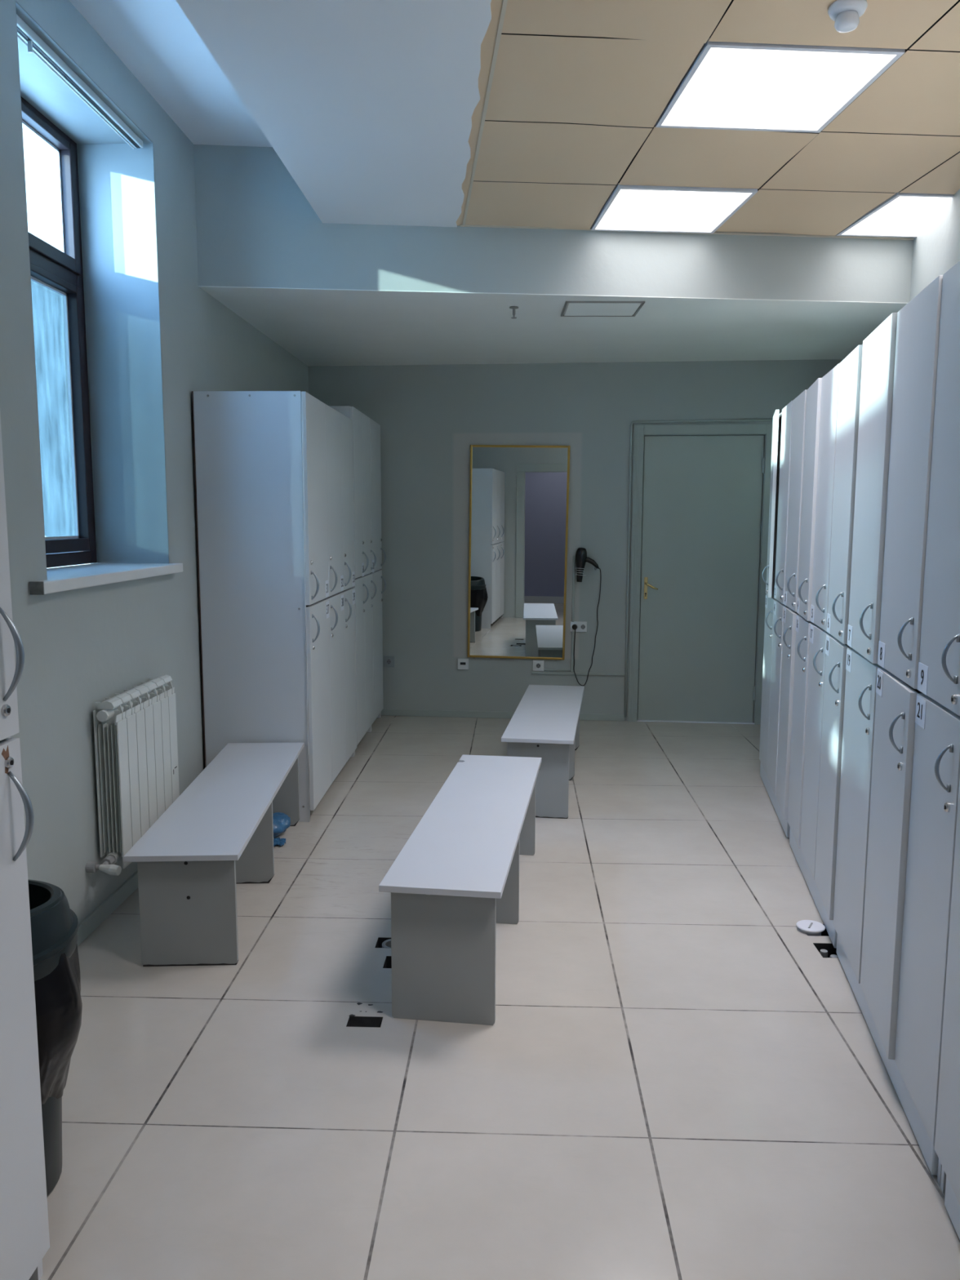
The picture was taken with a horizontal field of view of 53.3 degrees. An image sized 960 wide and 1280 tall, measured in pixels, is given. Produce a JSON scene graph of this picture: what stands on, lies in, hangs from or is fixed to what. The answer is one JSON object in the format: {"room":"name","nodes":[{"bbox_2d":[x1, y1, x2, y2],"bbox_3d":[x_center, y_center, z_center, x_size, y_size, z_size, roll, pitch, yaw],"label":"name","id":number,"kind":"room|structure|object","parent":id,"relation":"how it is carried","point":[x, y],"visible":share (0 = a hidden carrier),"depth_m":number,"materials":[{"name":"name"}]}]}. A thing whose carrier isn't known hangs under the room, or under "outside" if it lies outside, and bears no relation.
{"room":"locker room","nodes":[
{"label":"locker room","id":0,"kind":"room"},
{"bbox_2d":[0,0,308,924],"bbox_3d":[-1.529,-0.658,3.660,0.375,3.350,6.770,0,7,2],"label":"wall","id":1,"kind":"structure","parent":0,"point":[83,646],"depth_m":3.35,"materials":[{"name":"grey paint"}]},
{"bbox_2d":[15,0,182,595],"bbox_3d":[-1.509,-1.080,3.417,0.416,1.741,1.234,0,7,2],"label":"window","id":2,"kind":"structure","parent":1,"relation":"in","point":[117,180],"depth_m":3.91,"materials":[{"name":"grey"}]},
{"bbox_2d":[76,870,138,946],"bbox_3d":[-1.340,0.927,3.834,0.012,0.062,6.530,0,7,2],"label":"baseboard","id":3,"kind":"structure","parent":1,"relation":"attached to","point":[102,912],"depth_m":3.46,"materials":[{"name":"grey paint"}]},
{"bbox_2d":[84,675,179,875],"bbox_3d":[-1.291,0.480,3.613,0.120,0.605,0.720,0,7,2],"label":"radiator","id":4,"kind":"object","parent":1,"relation":"attached to","point":[135,729],"visible":0.93,"depth_m":3.48,"materials":[{"name":"metal"}]},
{"bbox_2d":[69,0,271,146],"bbox_3d":[-1.266,-2.087,2.333,0.980,0.177,4.520,0,7,2],"label":"ceiling","id":5,"kind":"structure","parent":0,"point":[156,41],"depth_m":3.60,"materials":[{"name":"white paint"}]},
{"bbox_2d":[301,391,310,820],"bbox_3d":[-0.806,-0.129,4.424,0.009,1.990,0.005,0,7,2],"label":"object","id":6,"kind":"object","parent":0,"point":[301,392],"visible":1,"depth_m":4.42,"materials":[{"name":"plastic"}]},
{"bbox_2d":[40,715,959,1279],"bbox_3d":[0.423,1.264,2.654,4.380,0.301,9.200,0,7,2],"label":"floor","id":7,"kind":"structure","parent":0,"point":[672,1077],"depth_m":2.48,"materials":[{"name":"tile"}]},
{"bbox_2d":[0,415,49,1279],"bbox_3d":[-1.112,0.300,1.099,0.626,2.000,1.242,0,7,2],"label":"locker","id":8,"kind":"object","parent":7,"relation":"on","point":[24,1239],"visible":1,"depth_m":1.68,"materials":[{"name":"grey laminate"}]},
{"bbox_2d":[1,745,8,773],"bbox_3d":[-0.818,0.208,1.648,0.001,0.050,0.024,0,7,2],"label":"lock","id":9,"kind":"object","parent":8,"relation":"on","point":[5,748],"depth_m":1.65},
{"bbox_2d":[27,879,82,1196],"bbox_3d":[-1.053,0.855,2.022,0.440,0.664,0.418,0,7,2],"label":"waste bin","id":10,"kind":"object","parent":7,"relation":"on","point":[54,925],"visible":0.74,"depth_m":1.97,"materials":[{"name":"black plastic"}]},
{"bbox_2d":[123,742,304,966],"bbox_3d":[-0.970,0.772,3.764,0.354,0.390,1.514,0,7,-3],"label":"bench","id":11,"kind":"object","parent":7,"relation":"on","point":[217,836],"visible":0.99,"depth_m":3.12,"materials":[{"name":"laminate"}]},
{"bbox_2d":[191,391,356,822],"bbox_3d":[-1.004,-0.208,5.066,0.553,2.005,1.271,0,7,2],"label":"locker","id":12,"kind":"object","parent":7,"relation":"on","point":[248,465],"visible":1,"depth_m":4.46,"materials":[{"name":"grey laminate"}]},
{"bbox_2d":[272,812,290,846],"bbox_3d":[-0.949,0.852,4.327,0.187,0.088,0.263,0,7,2],"label":"shoe cover","id":13,"kind":"object","parent":7,"relation":"on","point":[282,821],"visible":0.56,"depth_m":4.33,"materials":[{"name":"blue plastic"}]},
{"bbox_2d":[328,405,376,755],"bbox_3d":[-0.964,-0.372,6.038,0.542,2.085,0.665,0,7,2],"label":"locker","id":14,"kind":"object","parent":7,"relation":"on","point":[361,422],"visible":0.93,"depth_m":5.97,"materials":[{"name":"grey laminate"}]},
{"bbox_2d":[368,417,386,721],"bbox_3d":[-0.942,-0.445,6.606,0.542,2.085,0.465,0,7,2],"label":"locker","id":15,"kind":"object","parent":7,"relation":"on","point":[375,464],"visible":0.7,"depth_m":6.58,"materials":[{"name":"grey laminate"}]},
{"bbox_2d":[382,938,391,947],"bbox_3d":[-0.293,1.059,3.266,0.084,0.048,0.084,0,7,2],"label":"drain pipe","id":16,"kind":"object","parent":7,"relation":"on","point":[386,944],"visible":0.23,"depth_m":3.28,"materials":[{"name":"grey plastic"}]},
{"bbox_2d":[378,754,542,1025],"bbox_3d":[-0.010,0.803,3.415,0.344,0.420,1.507,1,7,8],"label":"bench","id":17,"kind":"object","parent":7,"relation":"on","point":[455,877],"visible":1,"depth_m":2.76,"materials":[{"name":"laminate"}]},
{"bbox_2d":[501,684,584,818],"bbox_3d":[0.375,0.576,5.288,0.345,0.400,1.488,1,7,8],"label":"bench","id":18,"kind":"object","parent":7,"relation":"on","point":[544,724],"visible":0.77,"depth_m":4.63,"materials":[{"name":"laminate"}]},
{"bbox_2d":[759,389,807,837],"bbox_3d":[1.692,-0.142,4.682,0.560,1.985,1.117,1,7,10],"label":"locker","id":19,"kind":"object","parent":7,"relation":"on","point":[782,567],"visible":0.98,"depth_m":4.59,"materials":[{"name":"grey laminate"}]},
{"bbox_2d":[795,920,825,935],"bbox_3d":[1.167,1.036,3.375,0.097,0.065,0.097,0,7,2],"label":"cap","id":20,"kind":"object","parent":7,"relation":"on","point":[811,927],"visible":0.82,"depth_m":3.36,"materials":[{"name":"white plastic"}]},
{"bbox_2d":[819,949,827,957],"bbox_3d":[1.165,1.071,3.241,0.026,0.039,0.026,0,7,2],"label":"pipe stub","id":21,"kind":"object","parent":7,"relation":"on","point":[824,953],"visible":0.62,"depth_m":3.23,"materials":[{"name":"grey plastic"}]},
{"bbox_2d":[787,344,862,948],"bbox_3d":[1.506,-0.001,3.588,0.544,1.980,1.085,1,7,10],"label":"locker","id":22,"kind":"object","parent":7,"relation":"on","point":[833,400],"visible":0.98,"depth_m":3.49,"materials":[{"name":"grey laminate"}]},
{"bbox_2d":[830,954,838,957],"bbox_3d":[1.186,1.076,3.201,0.028,0.039,0.028,0,7,2],"label":"pipe stub","id":23,"kind":"object","parent":7,"relation":"on","point":[831,955],"visible":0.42,"depth_m":3.20,"materials":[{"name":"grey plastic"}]},
{"bbox_2d":[832,260,959,1186],"bbox_3d":[1.309,0.134,2.488,0.546,1.990,1.166,1,7,10],"label":"locker","id":24,"kind":"object","parent":7,"relation":"on","point":[900,763],"visible":0.99,"depth_m":2.36,"materials":[{"name":"grey laminate"}]},
{"bbox_2d":[934,777,959,1239],"bbox_3d":[1.117,0.276,1.370,0.534,1.990,1.110,1,7,10],"label":"locker","id":25,"kind":"object","parent":7,"relation":"on","point":[947,1140],"visible":1,"depth_m":1.97,"materials":[{"name":"grey laminate"}]},
{"bbox_2d":[198,285,907,366],"bbox_3d":[0.647,-1.785,5.610,4.000,0.003,2.553,0,7,2],"label":"ceiling","id":26,"kind":"structure","parent":0,"point":[319,327],"depth_m":5.37,"materials":[{"name":"paint"}]},
{"bbox_2d":[509,306,518,319],"bbox_3d":[0.172,-1.659,4.844,0.048,0.055,0.048,0,7,2],"label":"sprinkler","id":27,"kind":"object","parent":26,"relation":"attached to","point":[513,308],"visible":1,"depth_m":4.84,"materials":[{"name":"silver metal"}]},
{"bbox_2d":[560,301,644,316],"bbox_3d":[0.619,-1.687,4.868,0.390,0.011,0.330,0,7,0],"label":"ceiling hatch","id":28,"kind":"object","parent":26,"relation":"attached to","point":[574,308],"visible":1,"depth_m":4.85,"materials":[{"name":"paint"}]},
{"bbox_2d":[193,144,913,302],"bbox_3d":[0.612,-2.062,4.625,4.052,0.798,0.149,-1,7,-5],"label":"wall","id":29,"kind":"structure","parent":0,"point":[256,227],"depth_m":4.53,"materials":[{"name":"grey paint"}]},
{"bbox_2d":[175,0,959,239],"bbox_3d":[1.115,-1.850,2.218,4.317,0.406,4.894,0,7,-4],"label":"ceiling","id":30,"kind":"structure","parent":0,"point":[574,94],"depth_m":3.21,"materials":[{"name":"beige tile"}]},
{"bbox_2d":[591,182,757,233],"bbox_3d":[0.843,-1.917,4.264,0.592,0.020,0.592,0,7,-4],"label":"recessed light","id":31,"kind":"object","parent":30,"relation":"in","point":[628,208],"visible":0.98,"depth_m":4.23,"materials":[{"name":"white plastic"}]},
{"bbox_2d":[655,38,905,133],"bbox_3d":[0.931,-1.770,3.077,0.592,0.020,0.592,0,7,-4],"label":"recessed light","id":32,"kind":"object","parent":30,"relation":"in","point":[727,86],"visible":0.8,"depth_m":3.02,"materials":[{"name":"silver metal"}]},
{"bbox_2d":[827,0,867,32],"bbox_3d":[0.984,-1.668,2.562,0.100,0.060,0.100,0,7,2],"label":"detector","id":33,"kind":"object","parent":30,"relation":"attached to","point":[846,14],"visible":1,"depth_m":2.54,"materials":[{"name":"white plastic"}]},
{"bbox_2d":[836,190,953,237],"bbox_3d":[2.040,-1.929,4.351,0.592,0.020,0.592,0,7,-4],"label":"recessed light","id":34,"kind":"object","parent":30,"relation":"in","point":[903,215],"visible":0.57,"depth_m":4.34,"materials":[{"name":"white plastic"}]},
{"bbox_2d":[308,359,843,720],"bbox_3d":[0.684,-0.700,6.801,4.017,2.650,0.150,1,7,6],"label":"wall","id":35,"kind":"structure","parent":0,"point":[429,417],"depth_m":6.73,"materials":[{"name":"grey paint"}]},
{"bbox_2d":[383,656,394,666],"bbox_3d":[-0.663,0.157,6.963,0.080,0.080,0.017,1,7,6],"label":"power socket","id":36,"kind":"object","parent":35,"relation":"attached to","point":[388,661],"visible":1,"depth_m":6.96,"materials":[{"name":"grey plastic"}]},
{"bbox_2d":[457,658,468,669],"bbox_3d":[-0.122,0.174,6.910,0.080,0.080,0.017,1,7,6],"label":"power socket","id":37,"kind":"object","parent":35,"relation":"attached to","point":[463,664],"visible":1,"depth_m":6.90,"materials":[{"name":"white plastic"}]},
{"bbox_2d":[381,708,624,720],"bbox_3d":[-0.090,0.539,6.956,2.265,0.048,0.012,1,7,6],"label":"baseboard","id":38,"kind":"structure","parent":35,"relation":"attached to","point":[420,713],"depth_m":6.95,"materials":[{"name":"grey paint"}]},
{"bbox_2d":[467,444,569,661],"bbox_3d":[0.268,-0.608,6.762,0.716,1.522,0.028,1,7,5],"label":"wall mirror","id":39,"kind":"object","parent":35,"relation":"attached to","point":[519,494],"visible":1,"depth_m":6.76,"materials":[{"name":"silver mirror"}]},
{"bbox_2d":[533,659,543,671],"bbox_3d":[0.419,0.183,6.856,0.080,0.080,0.017,1,7,6],"label":"power socket","id":40,"kind":"object","parent":35,"relation":"attached to","point":[538,665],"visible":1,"depth_m":6.85,"materials":[{"name":"white plastic"}]},
{"bbox_2d":[571,555,575,671],"bbox_3d":[0.661,-0.183,6.787,0.016,0.832,0.013,0,7,2],"label":"duct","id":41,"kind":"object","parent":35,"relation":"attached to","point":[574,556],"visible":1,"depth_m":6.78,"materials":[{"name":"grey paint"}]},
{"bbox_2d":[531,668,625,675],"bbox_3d":[0.701,0.230,6.836,0.667,0.038,0.012,1,7,6],"label":"duct","id":42,"kind":"object","parent":35,"relation":"attached to","point":[532,672],"visible":1,"depth_m":6.84,"materials":[{"name":"grey paint"}]},
{"bbox_2d":[570,621,586,631],"bbox_3d":[0.701,-0.094,6.792,0.118,0.075,0.017,1,7,6],"label":"power socket","id":43,"kind":"object","parent":35,"relation":"attached to","point":[581,625],"visible":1,"depth_m":6.79,"materials":[{"name":"white plastic"}]},
{"bbox_2d":[574,560,586,578],"bbox_3d":[0.689,-0.490,6.700,0.094,0.130,0.074,5,9,31],"label":"holder","id":44,"kind":"object","parent":35,"relation":"attached to","point":[575,560],"visible":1,"depth_m":6.69,"materials":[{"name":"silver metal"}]},
{"bbox_2d":[572,547,600,685],"bbox_3d":[0.751,-0.156,6.736,0.199,0.985,0.081,0,7,2],"label":"hair dryer","id":45,"kind":"object","parent":44,"relation":"in","point":[581,558],"visible":1,"depth_m":6.67,"materials":[{"name":"black plastic"}]},
{"bbox_2d":[623,418,773,717],"bbox_3d":[1.544,-0.475,6.656,1.030,2.084,0.017,1,7,6],"label":"door frame","id":46,"kind":"structure","parent":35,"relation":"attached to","point":[734,420],"depth_m":6.63,"materials":[{"name":"grey paint"}]},
{"bbox_2d":[626,423,772,724],"bbox_3d":[1.540,-0.449,6.714,0.962,2.078,0.194,1,7,6],"label":"door","id":47,"kind":"structure","parent":35,"relation":"in","point":[700,493],"depth_m":6.68,"materials":[{"name":"grey paint"}]},
{"bbox_2d":[862,188,959,344],"bbox_3d":[1.954,-0.630,3.514,0.148,3.350,6.894,1,7,10],"label":"wall","id":48,"kind":"structure","parent":0,"point":[936,248],"depth_m":4.29,"materials":[{"name":"grey paint"}]},
{"label":"outside","id":49,"kind":"structure","parent":0,"visible":0},
{"bbox_3d":[-31.275,1.477,3.503,59.010,0.100,120.000,0,7,2],"label":"ground","id":50,"kind":"structure","parent":49,"visible":0},
{"bbox_2d":[22,125,79,554],"bbox_3d":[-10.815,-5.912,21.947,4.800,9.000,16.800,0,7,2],"label":"window pane","id":51,"kind":"structure","parent":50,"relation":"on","point":[39,165],"depth_m":19.58,"materials":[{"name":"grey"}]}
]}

